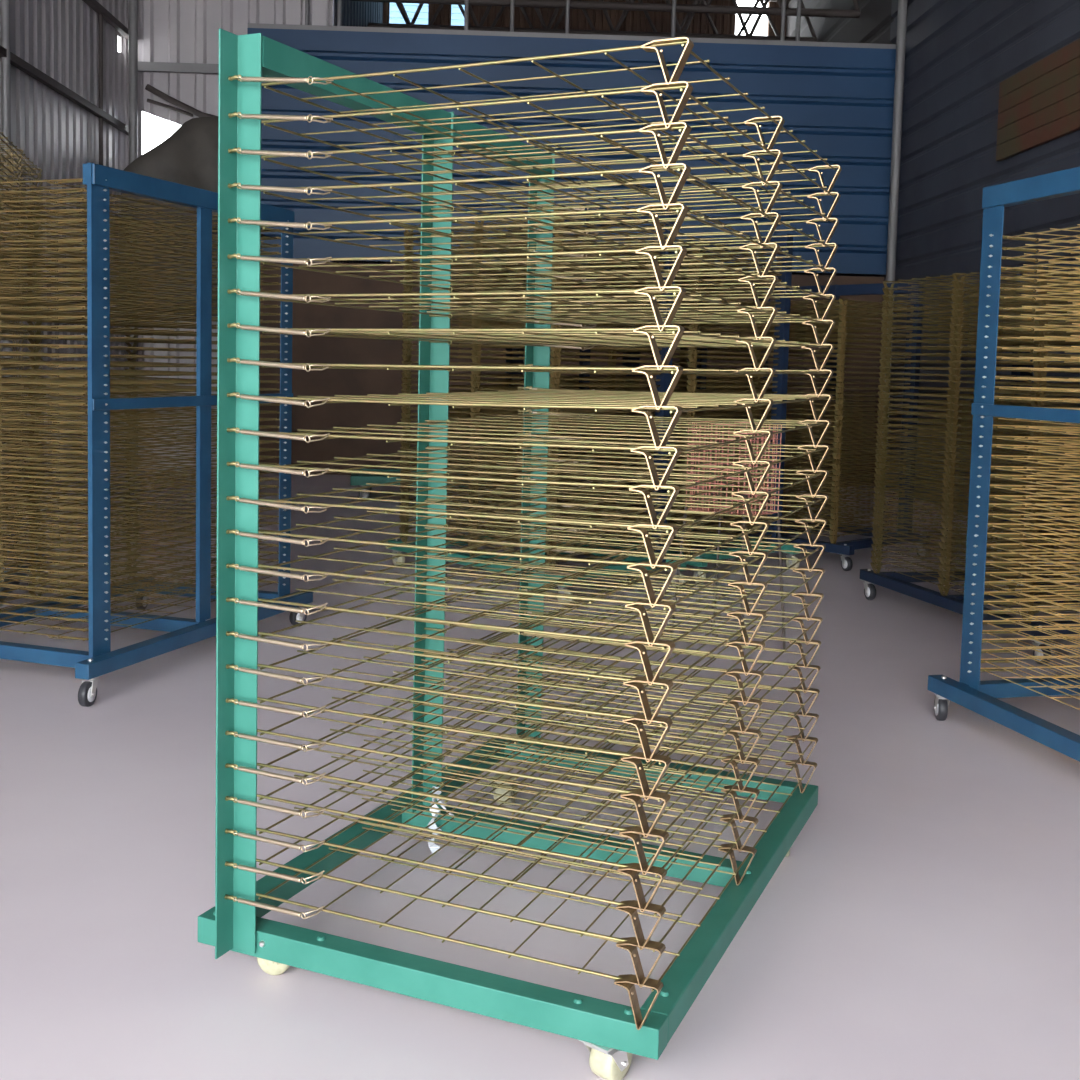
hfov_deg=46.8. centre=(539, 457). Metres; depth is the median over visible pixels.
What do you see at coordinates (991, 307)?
tray
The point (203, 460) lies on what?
tray
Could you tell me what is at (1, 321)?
tray
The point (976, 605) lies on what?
tray
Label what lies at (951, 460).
tray
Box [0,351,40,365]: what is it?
tray
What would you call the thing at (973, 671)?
tray
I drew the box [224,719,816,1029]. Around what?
tray
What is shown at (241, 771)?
tray
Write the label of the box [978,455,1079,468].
tray
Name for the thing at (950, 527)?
tray
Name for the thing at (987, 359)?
tray
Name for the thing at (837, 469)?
tray
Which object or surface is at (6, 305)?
tray
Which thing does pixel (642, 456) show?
tray
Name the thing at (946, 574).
tray
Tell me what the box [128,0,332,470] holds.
wall
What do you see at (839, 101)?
wall partition
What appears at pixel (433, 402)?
tray
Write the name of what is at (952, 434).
tray
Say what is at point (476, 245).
tray
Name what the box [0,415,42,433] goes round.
tray
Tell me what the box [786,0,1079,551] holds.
wall
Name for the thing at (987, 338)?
tray
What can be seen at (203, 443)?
tray
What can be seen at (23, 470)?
tray
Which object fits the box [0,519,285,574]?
tray
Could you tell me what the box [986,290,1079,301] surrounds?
tray
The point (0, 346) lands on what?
tray
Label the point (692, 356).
tray
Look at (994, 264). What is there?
tray
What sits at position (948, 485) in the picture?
tray
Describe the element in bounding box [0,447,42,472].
tray
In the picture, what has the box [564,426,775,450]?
tray
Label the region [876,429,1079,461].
tray
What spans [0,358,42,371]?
tray
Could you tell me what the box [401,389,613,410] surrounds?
tray
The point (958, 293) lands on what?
tray
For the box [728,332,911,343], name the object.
tray
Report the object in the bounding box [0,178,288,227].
tray
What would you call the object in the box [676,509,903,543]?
tray
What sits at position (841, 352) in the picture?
tray
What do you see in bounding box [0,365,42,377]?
tray
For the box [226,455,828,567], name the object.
tray
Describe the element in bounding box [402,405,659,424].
tray
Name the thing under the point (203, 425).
tray
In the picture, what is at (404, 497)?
tray
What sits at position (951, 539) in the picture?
tray
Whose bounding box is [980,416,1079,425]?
tray
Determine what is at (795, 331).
tray
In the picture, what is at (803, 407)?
tray
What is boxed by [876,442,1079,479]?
tray
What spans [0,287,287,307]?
tray
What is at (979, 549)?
tray
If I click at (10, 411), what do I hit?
tray
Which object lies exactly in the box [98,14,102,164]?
trim
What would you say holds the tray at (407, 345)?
on the drying rack at (514, 356)
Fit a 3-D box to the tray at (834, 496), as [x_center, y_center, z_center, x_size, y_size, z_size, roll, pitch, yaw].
[1.662,0.213,8.364,0.806,0.070,1.299,-2,6,-42]
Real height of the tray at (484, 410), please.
0.070 m
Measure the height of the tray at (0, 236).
0.071 m
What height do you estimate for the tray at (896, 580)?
0.070 m
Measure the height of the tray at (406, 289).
0.070 m
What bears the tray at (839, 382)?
on the drying rack at (836, 410)
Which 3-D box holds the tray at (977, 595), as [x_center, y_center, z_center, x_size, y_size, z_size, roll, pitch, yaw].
[2.053,0.527,3.760,1.462,0.040,1.538,3,5,23]
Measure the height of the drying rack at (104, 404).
1.865 m
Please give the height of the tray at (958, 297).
0.070 m
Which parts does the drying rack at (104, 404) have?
post, post, post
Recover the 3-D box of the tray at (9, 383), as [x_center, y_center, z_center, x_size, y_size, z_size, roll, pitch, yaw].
[-2.910,-0.317,6.002,0.806,0.070,1.299,0,4,-14]
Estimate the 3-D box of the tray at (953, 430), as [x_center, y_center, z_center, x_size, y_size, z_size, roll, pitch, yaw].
[2.315,-0.126,6.005,0.806,0.070,1.299,0,4,-14]
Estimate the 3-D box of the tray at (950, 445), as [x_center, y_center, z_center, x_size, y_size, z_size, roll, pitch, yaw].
[2.312,-0.028,6.012,0.806,0.070,1.299,0,4,-14]
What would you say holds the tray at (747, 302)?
on the drying rack at (697, 356)
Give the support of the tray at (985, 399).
on the drying rack at (978, 696)
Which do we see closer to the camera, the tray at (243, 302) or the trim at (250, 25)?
the tray at (243, 302)
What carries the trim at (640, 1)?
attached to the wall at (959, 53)
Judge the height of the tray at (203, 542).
0.042 m
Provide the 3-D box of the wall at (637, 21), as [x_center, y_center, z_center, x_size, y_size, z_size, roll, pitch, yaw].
[0.631,-3.671,18.306,5.940,7.000,0.050,1,4,-2]
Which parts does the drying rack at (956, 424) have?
post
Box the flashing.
[145,84,214,116]
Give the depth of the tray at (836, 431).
7.99 m
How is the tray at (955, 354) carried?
on the drying rack at (956, 424)
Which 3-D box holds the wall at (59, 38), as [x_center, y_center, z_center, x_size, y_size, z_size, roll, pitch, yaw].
[-3.993,-2.690,4.054,0.040,7.000,17.750,1,4,-2]
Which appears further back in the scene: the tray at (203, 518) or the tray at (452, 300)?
the tray at (452, 300)
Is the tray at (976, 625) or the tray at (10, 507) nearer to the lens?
the tray at (976, 625)
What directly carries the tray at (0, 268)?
on the drying rack at (3, 169)
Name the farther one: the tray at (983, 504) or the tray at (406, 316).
the tray at (406, 316)
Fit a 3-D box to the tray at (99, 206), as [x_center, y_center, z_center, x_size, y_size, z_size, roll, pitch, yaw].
[-1.714,-0.939,5.029,0.967,0.042,1.364,3,5,23]
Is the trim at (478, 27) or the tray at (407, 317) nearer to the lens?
the tray at (407, 317)
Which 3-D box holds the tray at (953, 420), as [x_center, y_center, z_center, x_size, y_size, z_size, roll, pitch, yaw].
[2.316,-0.195,6.000,0.806,0.070,1.299,0,5,-14]
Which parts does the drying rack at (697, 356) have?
post, post, post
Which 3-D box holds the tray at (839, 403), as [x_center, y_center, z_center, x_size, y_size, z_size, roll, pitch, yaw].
[1.678,-0.386,8.318,0.806,0.071,1.299,-3,6,-42]
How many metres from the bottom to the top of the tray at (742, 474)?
0.070 m
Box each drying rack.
[0,132,47,609]
[0,163,312,706]
[198,28,841,1079]
[388,209,686,605]
[547,234,799,583]
[676,282,930,570]
[860,260,1079,664]
[928,167,1079,761]
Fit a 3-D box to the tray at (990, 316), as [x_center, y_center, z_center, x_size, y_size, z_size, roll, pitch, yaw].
[2.074,-0.409,3.689,1.463,0.042,1.538,3,5,23]
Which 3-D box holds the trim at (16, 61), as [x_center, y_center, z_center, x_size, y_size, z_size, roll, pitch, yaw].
[-3.913,-2.656,4.034,0.060,0.060,17.700,1,4,-2]
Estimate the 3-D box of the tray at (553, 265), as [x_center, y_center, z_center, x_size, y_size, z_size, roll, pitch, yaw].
[-0.056,-0.997,6.961,0.806,0.071,1.299,-2,6,-42]
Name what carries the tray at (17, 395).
on the drying rack at (3, 169)
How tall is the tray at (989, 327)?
0.040 m
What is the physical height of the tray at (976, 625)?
0.040 m
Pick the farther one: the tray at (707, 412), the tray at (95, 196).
the tray at (707, 412)
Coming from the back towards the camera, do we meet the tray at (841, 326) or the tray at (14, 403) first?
the tray at (841, 326)
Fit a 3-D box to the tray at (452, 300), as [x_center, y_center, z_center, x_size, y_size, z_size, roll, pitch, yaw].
[-0.059,-0.862,6.971,0.806,0.071,1.299,-3,6,-42]
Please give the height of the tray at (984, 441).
0.042 m
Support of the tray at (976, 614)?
on the drying rack at (978, 696)
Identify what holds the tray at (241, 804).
on the drying rack at (611, 1032)
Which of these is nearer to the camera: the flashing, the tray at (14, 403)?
the tray at (14, 403)
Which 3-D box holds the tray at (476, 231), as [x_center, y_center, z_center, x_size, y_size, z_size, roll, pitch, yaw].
[-0.050,-1.228,6.943,0.806,0.070,1.299,-3,6,-42]
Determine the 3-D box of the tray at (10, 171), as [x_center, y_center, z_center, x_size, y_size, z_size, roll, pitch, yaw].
[-2.885,-1.388,5.920,0.806,0.070,1.299,0,5,-14]
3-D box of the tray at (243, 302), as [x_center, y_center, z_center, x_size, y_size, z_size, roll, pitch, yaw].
[0.083,-0.294,2.712,0.870,0.071,1.345,3,5,23]
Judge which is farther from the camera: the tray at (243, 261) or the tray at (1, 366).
the tray at (1, 366)
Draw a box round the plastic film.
[427,786,453,854]
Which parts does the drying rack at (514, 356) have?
post, post, post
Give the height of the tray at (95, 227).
0.041 m
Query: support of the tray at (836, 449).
on the drying rack at (836, 410)
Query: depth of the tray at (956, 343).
6.08 m
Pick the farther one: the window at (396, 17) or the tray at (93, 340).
the window at (396, 17)
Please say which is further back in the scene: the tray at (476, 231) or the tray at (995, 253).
the tray at (476, 231)
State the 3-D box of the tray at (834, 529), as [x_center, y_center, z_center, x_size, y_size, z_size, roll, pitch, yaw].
[1.657,0.415,8.379,0.806,0.071,1.299,-3,6,-42]
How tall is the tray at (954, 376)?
0.070 m
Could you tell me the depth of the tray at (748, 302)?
7.34 m
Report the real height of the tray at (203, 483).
0.041 m
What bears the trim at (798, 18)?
attached to the wall partition at (839, 101)
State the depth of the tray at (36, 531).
6.14 m
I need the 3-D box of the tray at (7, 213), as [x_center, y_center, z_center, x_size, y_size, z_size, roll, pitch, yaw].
[-2.892,-1.155,5.939,0.806,0.070,1.299,0,5,-14]
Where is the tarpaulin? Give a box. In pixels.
[116,116,217,315]
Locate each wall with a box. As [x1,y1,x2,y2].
[0,0,128,492]
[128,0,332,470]
[259,262,884,485]
[330,0,382,263]
[380,0,787,273]
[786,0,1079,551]
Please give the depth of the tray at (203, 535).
4.97 m
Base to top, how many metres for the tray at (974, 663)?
0.041 m
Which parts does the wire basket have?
leg, leg, panel, leg, leg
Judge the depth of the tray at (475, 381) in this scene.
6.78 m
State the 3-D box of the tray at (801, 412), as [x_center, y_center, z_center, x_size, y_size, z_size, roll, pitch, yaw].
[1.675,-0.286,8.326,0.806,0.071,1.299,-3,6,-42]
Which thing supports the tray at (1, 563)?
on the drying rack at (3, 169)
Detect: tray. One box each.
[0,132,41,179]
[0,135,41,184]
[0,147,41,189]
[0,150,41,198]
[0,159,41,203]
[0,166,40,209]
[0,173,36,207]
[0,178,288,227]
[0,181,39,213]
[0,188,288,236]
[0,190,40,227]
[0,197,288,242]
[0,198,41,233]
[0,207,40,236]
[0,209,288,250]
[0,212,38,246]
[0,219,287,255]
[0,223,41,246]
[0,228,271,265]
[0,236,34,266]
[0,239,287,272]
[0,246,40,274]
[0,247,287,278]
[0,254,26,273]
[0,258,287,288]
[0,260,33,284]
[0,267,287,297]
[0,268,41,291]
[0,277,277,300]
[0,279,41,300]
[0,282,35,306]
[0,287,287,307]
[0,291,32,308]
[0,296,287,316]
[0,298,41,314]
[0,305,34,323]
[0,306,287,322]
[0,315,277,328]
[0,320,33,334]
[0,325,287,337]
[0,329,42,343]
[0,334,287,346]
[0,338,42,350]
[0,343,287,353]
[0,346,42,358]
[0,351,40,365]
[0,352,287,362]
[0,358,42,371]
[0,359,266,368]
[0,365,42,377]
[0,369,286,377]
[0,376,286,387]
[0,383,43,397]
[0,384,286,395]
[0,390,43,403]
[0,392,286,406]
[0,395,43,411]
[0,401,286,414]
[0,403,28,420]
[0,406,286,424]
[0,411,40,426]
[0,413,286,433]
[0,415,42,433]
[0,419,286,443]
[0,421,43,441]
[0,426,35,446]
[0,427,260,453]
[0,433,40,455]
[0,434,286,462]
[0,438,42,464]
[0,440,286,471]
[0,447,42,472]
[0,449,286,480]
[0,452,42,478]
[0,456,285,490]
[0,458,41,486]
[0,462,285,499]
[0,465,38,491]
[0,468,286,509]
[0,470,40,498]
[0,477,285,518]
[0,478,35,508]
[0,483,43,516]
[0,483,286,528]
[0,491,36,524]
[0,492,285,537]
[0,495,41,531]
[0,497,285,547]
[0,501,41,540]
[0,505,285,556]
[0,507,37,547]
[0,512,285,565]
[0,514,43,555]
[0,519,43,562]
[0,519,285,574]
[0,525,43,569]
[0,528,266,583]
[0,531,36,576]
[0,533,285,593]
[0,537,40,581]
[0,540,285,602]
[0,547,284,612]
[0,554,284,621]
[0,561,285,631]
[0,568,285,640]
[1,232,41,256]
[1,377,36,392]
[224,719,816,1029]
[225,588,822,800]
[225,609,820,837]
[225,634,820,874]
[225,653,819,911]
[225,676,818,949]
[225,697,817,986]
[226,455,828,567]
[226,477,828,607]
[226,499,827,646]
[226,522,825,684]
[226,548,824,724]
[226,567,823,761]
[227,203,836,293]
[227,245,835,322]
[227,286,834,347]
[227,323,833,371]
[227,357,833,409]
[227,386,831,449]
[227,410,830,489]
[227,432,829,528]
[228,37,841,194]
[228,81,839,221]
[228,122,838,247]
[228,163,837,271]
[399,509,640,555]
[399,520,643,565]
[399,524,654,569]
[400,436,641,461]
[400,440,658,470]
[400,445,645,474]
[400,455,657,487]
[400,462,651,493]
[400,467,652,501]
[400,473,655,508]
[400,481,655,514]
[400,483,655,517]
[400,488,656,529]
[400,494,656,534]
[400,497,650,543]
[400,503,628,545]
[400,517,651,562]
[401,372,660,388]
[401,377,659,390]
[401,383,610,399]
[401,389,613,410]
[401,407,642,431]
[401,413,659,434]
[401,418,658,436]
[401,428,644,457]
[402,304,661,319]
[402,312,661,325]
[402,317,656,328]
[402,324,609,333]
[402,343,661,357]
[402,349,661,364]
[402,354,655,366]
[402,361,656,378]
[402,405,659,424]
[402,423,658,449]
[402,449,656,480]
[403,225,664,249]
[403,242,662,266]
[403,250,663,272]
[403,256,663,278]
[403,269,656,290]
[403,279,658,291]
[403,284,662,301]
[403,294,637,308]
[403,299,661,313]
[403,338,559,351]
[403,370,660,384]
[404,209,665,237]
[404,219,664,241]
[404,228,659,255]
[404,264,662,282]
[405,236,644,261]
[405,396,614,416]
[406,333,646,343]
[547,489,770,517]
[549,380,777,396]
[550,349,778,361]
[550,360,777,371]
[557,494,772,533]
[558,508,771,542]
[559,441,773,467]
[560,375,777,391]
[561,386,776,396]
[561,432,772,455]
[563,465,771,491]
[564,421,752,443]
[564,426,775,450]
[564,447,773,472]
[564,452,774,472]
[564,474,772,501]
[564,490,771,522]
[566,476,747,508]
[569,355,778,366]
[570,464,772,493]
[572,412,774,432]
[574,289,762,302]
[575,271,781,286]
[575,277,776,289]
[576,246,782,263]
[577,282,780,294]
[581,253,781,269]
[589,520,771,554]
[591,314,779,324]
[592,319,779,330]
[593,243,781,258]
[593,419,774,438]
[593,437,760,462]
[595,365,777,379]
[596,325,779,331]
[596,346,778,355]
[596,456,770,483]
[597,265,781,280]
[597,400,776,419]
[597,501,769,538]
[597,513,771,550]
[598,261,781,273]
[599,301,780,312]
[604,483,770,515]
[608,374,777,385]
[608,409,776,426]
[613,296,780,306]
[616,332,779,337]
[627,308,770,317]
[629,399,762,414]
[676,472,896,497]
[676,476,899,501]
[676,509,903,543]
[677,432,906,452]
[677,439,905,464]
[678,382,908,397]
[678,387,894,404]
[678,424,906,447]
[678,506,903,540]
[679,353,910,364]
[679,358,910,369]
[679,363,879,375]
[679,456,906,480]
[679,459,904,485]
[679,466,905,492]
[679,482,904,513]
[679,489,898,518]
[680,348,911,358]
[680,376,910,392]
[683,343,903,354]
[683,367,893,381]
[684,320,912,332]
[685,315,912,327]
[705,497,893,524]
[707,497,896,534]
[708,448,905,474]
[710,416,907,436]
[711,481,904,507]
[712,298,913,308]
[712,326,912,336]
[712,411,904,431]
[713,304,913,316]
[719,406,905,425]
[720,436,903,458]
[721,446,893,468]
[723,499,903,529]
[726,422,907,442]
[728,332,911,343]
[729,402,908,420]
[736,309,906,320]
[744,399,908,414]
[745,374,910,387]
[749,393,909,409]
[764,337,904,348]
[870,562,1079,623]
[871,542,1079,604]
[871,550,1079,612]
[871,555,1079,619]
[872,518,1079,570]
[872,524,1079,580]
[872,530,1079,587]
[872,537,1078,594]
[873,493,1079,540]
[873,499,1079,548]
[873,506,1079,555]
[873,512,1077,564]
[874,474,1079,517]
[874,480,1079,525]
[874,487,1075,532]
[875,449,1079,484]
[875,454,1079,493]
[875,462,1079,502]
[875,467,1079,509]
[876,423,1079,455]
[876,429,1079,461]
[876,436,1079,470]
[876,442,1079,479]
[877,410,1079,438]
[877,417,1079,447]
[878,385,1079,406]
[878,391,1079,408]
[878,398,1079,424]
[878,404,1043,429]
[879,359,1079,377]
[879,366,1079,384]
[879,372,1079,392]
[879,378,1079,397]
[880,336,1079,352]
[880,344,1070,359]
[880,352,1079,367]
[881,312,1079,333]
[881,320,1079,339]
[881,330,1079,345]
[882,281,1079,307]
[882,287,1079,313]
[882,297,1079,319]
[882,304,1079,326]
[883,264,1076,294]
[883,272,1079,300]
[967,665,1079,709]
[968,657,1079,699]
[969,628,1079,666]
[969,638,1079,676]
[969,647,1079,688]
[970,599,1079,633]
[970,608,1079,644]
[970,619,1079,655]
[971,580,1079,611]
[971,589,1079,622]
[972,561,1079,588]
[972,570,1079,600]
[973,543,1079,568]
[973,552,1079,578]
[974,533,1079,556]
[975,513,1079,534]
[975,523,1079,545]
[976,484,1079,501]
[976,503,1079,523]
[977,474,1079,489]
[977,495,1079,512]
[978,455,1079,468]
[978,466,1079,480]
[979,436,1079,447]
[979,444,1079,456]
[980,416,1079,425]
[980,424,1079,435]
[981,385,1079,392]
[981,406,1079,409]
[982,376,1079,381]
[982,396,1079,402]
[983,366,1079,372]
[984,335,1079,341]
[984,346,1079,352]
[984,356,1079,362]
[985,311,1079,321]
[985,323,1079,332]
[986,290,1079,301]
[986,302,1079,312]
[987,268,1079,282]
[987,281,1079,292]
[988,258,1079,273]
[989,224,1079,243]
[989,237,1079,253]
[989,246,1079,262]
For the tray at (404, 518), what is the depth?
6.87 m
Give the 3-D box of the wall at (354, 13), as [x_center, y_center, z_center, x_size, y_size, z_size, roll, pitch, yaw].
[-2.263,-3.532,15.595,0.040,7.000,5.230,1,4,-2]
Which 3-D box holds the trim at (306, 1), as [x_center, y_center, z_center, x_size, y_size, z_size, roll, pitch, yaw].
[-2.363,-5.520,12.703,0.041,2.600,0.041,-3,6,-44]
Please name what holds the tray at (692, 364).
on the drying rack at (697, 356)
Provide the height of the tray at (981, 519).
0.041 m
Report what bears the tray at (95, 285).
on the drying rack at (104, 404)
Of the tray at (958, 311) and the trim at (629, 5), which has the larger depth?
the trim at (629, 5)
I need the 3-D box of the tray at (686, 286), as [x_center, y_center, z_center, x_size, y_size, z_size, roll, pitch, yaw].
[0.719,-1.001,7.688,0.806,0.070,1.299,-3,6,-42]
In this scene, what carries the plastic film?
hanging from the drying rack at (611, 1032)
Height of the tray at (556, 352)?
0.070 m
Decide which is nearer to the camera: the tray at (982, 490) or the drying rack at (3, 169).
the tray at (982, 490)
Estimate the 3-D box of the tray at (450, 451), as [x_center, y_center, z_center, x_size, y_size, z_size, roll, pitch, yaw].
[-0.080,0.040,7.040,0.806,0.071,1.299,-3,6,-42]
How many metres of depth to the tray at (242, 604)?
2.43 m
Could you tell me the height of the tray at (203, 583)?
0.042 m
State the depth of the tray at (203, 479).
4.96 m
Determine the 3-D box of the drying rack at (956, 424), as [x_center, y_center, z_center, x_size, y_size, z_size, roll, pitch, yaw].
[2.372,-0.080,6.016,0.928,1.800,1.557,0,5,-14]
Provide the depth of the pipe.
12.48 m
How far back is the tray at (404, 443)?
6.79 m
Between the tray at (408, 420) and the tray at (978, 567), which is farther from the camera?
the tray at (408, 420)
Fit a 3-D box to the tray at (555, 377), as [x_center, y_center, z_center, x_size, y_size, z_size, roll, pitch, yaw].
[-0.069,-0.462,7.002,0.806,0.070,1.299,-3,6,-42]
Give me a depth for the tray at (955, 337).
5.95 m
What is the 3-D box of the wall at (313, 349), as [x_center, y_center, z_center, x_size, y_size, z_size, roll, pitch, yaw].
[0.273,-0.871,13.077,6.630,2.200,0.060,1,4,-2]
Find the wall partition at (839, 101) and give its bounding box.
[247,28,895,274]
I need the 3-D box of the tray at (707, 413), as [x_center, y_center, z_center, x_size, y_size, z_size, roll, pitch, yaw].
[0.703,-0.266,7.744,0.806,0.071,1.299,-3,6,-42]
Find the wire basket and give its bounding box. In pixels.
[669,421,785,651]
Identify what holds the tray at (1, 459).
on the drying rack at (3, 169)
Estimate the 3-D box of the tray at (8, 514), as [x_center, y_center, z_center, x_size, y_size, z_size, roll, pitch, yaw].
[-2.928,0.384,6.056,0.806,0.070,1.299,0,5,-14]
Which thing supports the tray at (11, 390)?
on the drying rack at (3, 169)
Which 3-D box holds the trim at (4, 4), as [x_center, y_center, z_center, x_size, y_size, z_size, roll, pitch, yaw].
[-4.078,-3.110,9.513,0.126,7.000,0.126,3,5,23]
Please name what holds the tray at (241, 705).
on the drying rack at (611, 1032)
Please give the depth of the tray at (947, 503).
6.05 m
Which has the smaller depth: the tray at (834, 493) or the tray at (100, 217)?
the tray at (100, 217)
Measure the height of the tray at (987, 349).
0.041 m
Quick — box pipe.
[878,0,907,490]
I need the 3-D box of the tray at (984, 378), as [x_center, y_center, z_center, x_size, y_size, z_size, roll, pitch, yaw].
[2.070,-0.207,3.704,1.462,0.040,1.538,3,5,23]
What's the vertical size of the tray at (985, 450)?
0.042 m
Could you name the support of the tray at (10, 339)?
on the drying rack at (3, 169)
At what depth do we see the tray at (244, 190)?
2.37 m
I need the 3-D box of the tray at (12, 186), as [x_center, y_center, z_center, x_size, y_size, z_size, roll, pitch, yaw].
[-2.889,-1.255,5.931,0.806,0.070,1.299,0,4,-14]
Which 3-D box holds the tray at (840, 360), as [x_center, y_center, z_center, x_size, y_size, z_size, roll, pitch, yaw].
[1.683,-0.655,8.297,0.806,0.070,1.299,-3,6,-42]
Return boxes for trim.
[0,0,13,482]
[0,45,128,135]
[82,0,127,39]
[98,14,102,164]
[128,0,144,471]
[138,61,218,73]
[248,23,895,48]
[305,0,308,24]
[337,0,341,25]
[350,0,860,17]
[367,0,816,41]
[396,0,790,35]
[464,0,468,29]
[510,0,514,31]
[565,0,569,33]
[671,0,675,36]
[780,0,785,40]
[796,0,800,40]
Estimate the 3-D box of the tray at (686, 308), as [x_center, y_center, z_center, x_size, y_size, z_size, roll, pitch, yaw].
[0.717,-0.865,7.698,0.806,0.071,1.299,-3,6,-42]
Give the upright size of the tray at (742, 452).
0.071 m
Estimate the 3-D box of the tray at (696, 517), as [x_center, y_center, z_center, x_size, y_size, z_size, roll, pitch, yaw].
[0.688,0.368,7.793,0.806,0.070,1.299,-2,6,-42]
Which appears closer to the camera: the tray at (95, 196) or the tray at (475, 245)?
the tray at (95, 196)
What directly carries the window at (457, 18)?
in the wall at (637, 21)
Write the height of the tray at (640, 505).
0.070 m
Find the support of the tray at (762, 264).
on the drying rack at (697, 356)
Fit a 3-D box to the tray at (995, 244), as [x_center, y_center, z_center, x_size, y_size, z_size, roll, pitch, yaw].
[2.081,-0.639,3.671,1.462,0.042,1.538,3,5,23]
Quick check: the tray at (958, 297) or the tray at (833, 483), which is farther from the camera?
the tray at (833, 483)
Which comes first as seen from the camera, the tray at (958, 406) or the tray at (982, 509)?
the tray at (982, 509)
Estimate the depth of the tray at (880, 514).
6.03 m
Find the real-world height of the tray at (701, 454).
0.071 m
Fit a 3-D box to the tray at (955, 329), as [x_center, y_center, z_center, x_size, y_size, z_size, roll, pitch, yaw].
[2.324,-0.595,5.969,0.806,0.070,1.299,0,4,-14]
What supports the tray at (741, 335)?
on the drying rack at (697, 356)
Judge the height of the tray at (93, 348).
0.040 m
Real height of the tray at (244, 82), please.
0.071 m
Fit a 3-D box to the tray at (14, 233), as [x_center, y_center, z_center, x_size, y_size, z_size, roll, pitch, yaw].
[-2.893,-1.120,5.941,0.806,0.071,1.299,0,4,-14]
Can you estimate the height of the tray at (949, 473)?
0.070 m
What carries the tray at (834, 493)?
on the drying rack at (836, 410)
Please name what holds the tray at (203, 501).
on the drying rack at (104, 404)
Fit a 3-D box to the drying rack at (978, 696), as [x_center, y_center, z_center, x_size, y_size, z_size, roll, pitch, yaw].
[2.021,0.065,3.720,0.933,1.845,1.553,0,5,-14]
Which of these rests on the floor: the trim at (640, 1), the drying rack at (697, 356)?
the drying rack at (697, 356)
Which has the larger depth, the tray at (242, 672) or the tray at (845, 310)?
the tray at (845, 310)
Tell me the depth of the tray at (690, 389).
7.46 m
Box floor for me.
[0,469,1079,1079]
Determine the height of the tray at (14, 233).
0.071 m
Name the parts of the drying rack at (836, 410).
post, post, post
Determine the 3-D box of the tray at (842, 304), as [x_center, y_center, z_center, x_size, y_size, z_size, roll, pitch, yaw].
[1.690,-0.988,8.272,0.806,0.071,1.299,-3,6,-42]
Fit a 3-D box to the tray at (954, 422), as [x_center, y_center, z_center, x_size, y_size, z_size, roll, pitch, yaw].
[2.315,-0.160,6.002,0.806,0.070,1.299,0,5,-14]
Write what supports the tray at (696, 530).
on the drying rack at (697, 356)
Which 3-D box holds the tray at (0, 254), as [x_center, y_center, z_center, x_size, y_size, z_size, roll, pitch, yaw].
[-2.897,-0.919,5.957,0.806,0.070,1.299,0,4,-14]
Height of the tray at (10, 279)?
0.070 m
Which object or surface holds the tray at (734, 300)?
on the drying rack at (697, 356)
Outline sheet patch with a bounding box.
[996,39,1079,160]
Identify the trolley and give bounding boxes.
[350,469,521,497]
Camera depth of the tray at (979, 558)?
4.20 m
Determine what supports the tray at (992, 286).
on the drying rack at (978, 696)
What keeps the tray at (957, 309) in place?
on the drying rack at (956, 424)
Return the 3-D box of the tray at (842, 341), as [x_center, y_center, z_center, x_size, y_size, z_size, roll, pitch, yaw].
[1.685,-0.756,8.290,0.806,0.070,1.299,-2,6,-42]
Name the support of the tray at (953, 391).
on the drying rack at (956, 424)
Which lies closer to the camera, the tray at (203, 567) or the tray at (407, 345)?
the tray at (203, 567)
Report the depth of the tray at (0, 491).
6.13 m
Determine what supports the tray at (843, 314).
on the drying rack at (836, 410)
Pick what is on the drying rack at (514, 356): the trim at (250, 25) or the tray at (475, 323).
the tray at (475, 323)
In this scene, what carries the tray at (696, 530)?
on the drying rack at (697, 356)
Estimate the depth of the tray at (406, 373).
6.75 m
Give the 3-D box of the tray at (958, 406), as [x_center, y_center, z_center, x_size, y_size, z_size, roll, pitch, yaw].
[2.317,-0.225,5.997,0.806,0.070,1.299,0,5,-14]
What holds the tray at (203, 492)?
on the drying rack at (104, 404)
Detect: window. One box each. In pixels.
[389,3,427,24]
[451,5,464,25]
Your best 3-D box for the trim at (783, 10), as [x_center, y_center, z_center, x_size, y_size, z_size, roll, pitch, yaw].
[2.543,-5.416,12.869,0.041,2.600,0.041,-3,6,-44]
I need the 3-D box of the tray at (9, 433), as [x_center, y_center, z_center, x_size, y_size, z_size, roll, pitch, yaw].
[-2.918,-0.053,6.023,0.806,0.070,1.299,0,4,-14]
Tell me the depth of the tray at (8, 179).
6.01 m
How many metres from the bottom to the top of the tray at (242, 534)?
0.071 m
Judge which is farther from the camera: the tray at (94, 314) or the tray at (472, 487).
the tray at (472, 487)
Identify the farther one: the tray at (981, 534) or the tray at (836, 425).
the tray at (836, 425)
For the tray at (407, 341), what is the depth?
6.69 m
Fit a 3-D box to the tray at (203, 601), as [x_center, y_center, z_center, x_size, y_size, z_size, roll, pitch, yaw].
[-1.749,0.567,5.144,0.969,0.041,1.365,3,5,23]
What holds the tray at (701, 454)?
on the drying rack at (697, 356)
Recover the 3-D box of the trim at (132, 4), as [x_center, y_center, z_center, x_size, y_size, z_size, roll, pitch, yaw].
[-4.096,-3.343,12.555,0.162,7.000,0.162,3,5,23]
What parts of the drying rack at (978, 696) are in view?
post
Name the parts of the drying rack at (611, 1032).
post, post, post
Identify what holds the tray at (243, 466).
on the drying rack at (611, 1032)
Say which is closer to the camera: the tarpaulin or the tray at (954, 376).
the tray at (954, 376)
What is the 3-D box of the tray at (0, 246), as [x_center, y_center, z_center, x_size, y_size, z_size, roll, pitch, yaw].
[-2.897,-0.954,5.954,0.806,0.070,1.299,0,5,-14]
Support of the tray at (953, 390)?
on the drying rack at (956, 424)
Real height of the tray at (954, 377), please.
0.070 m

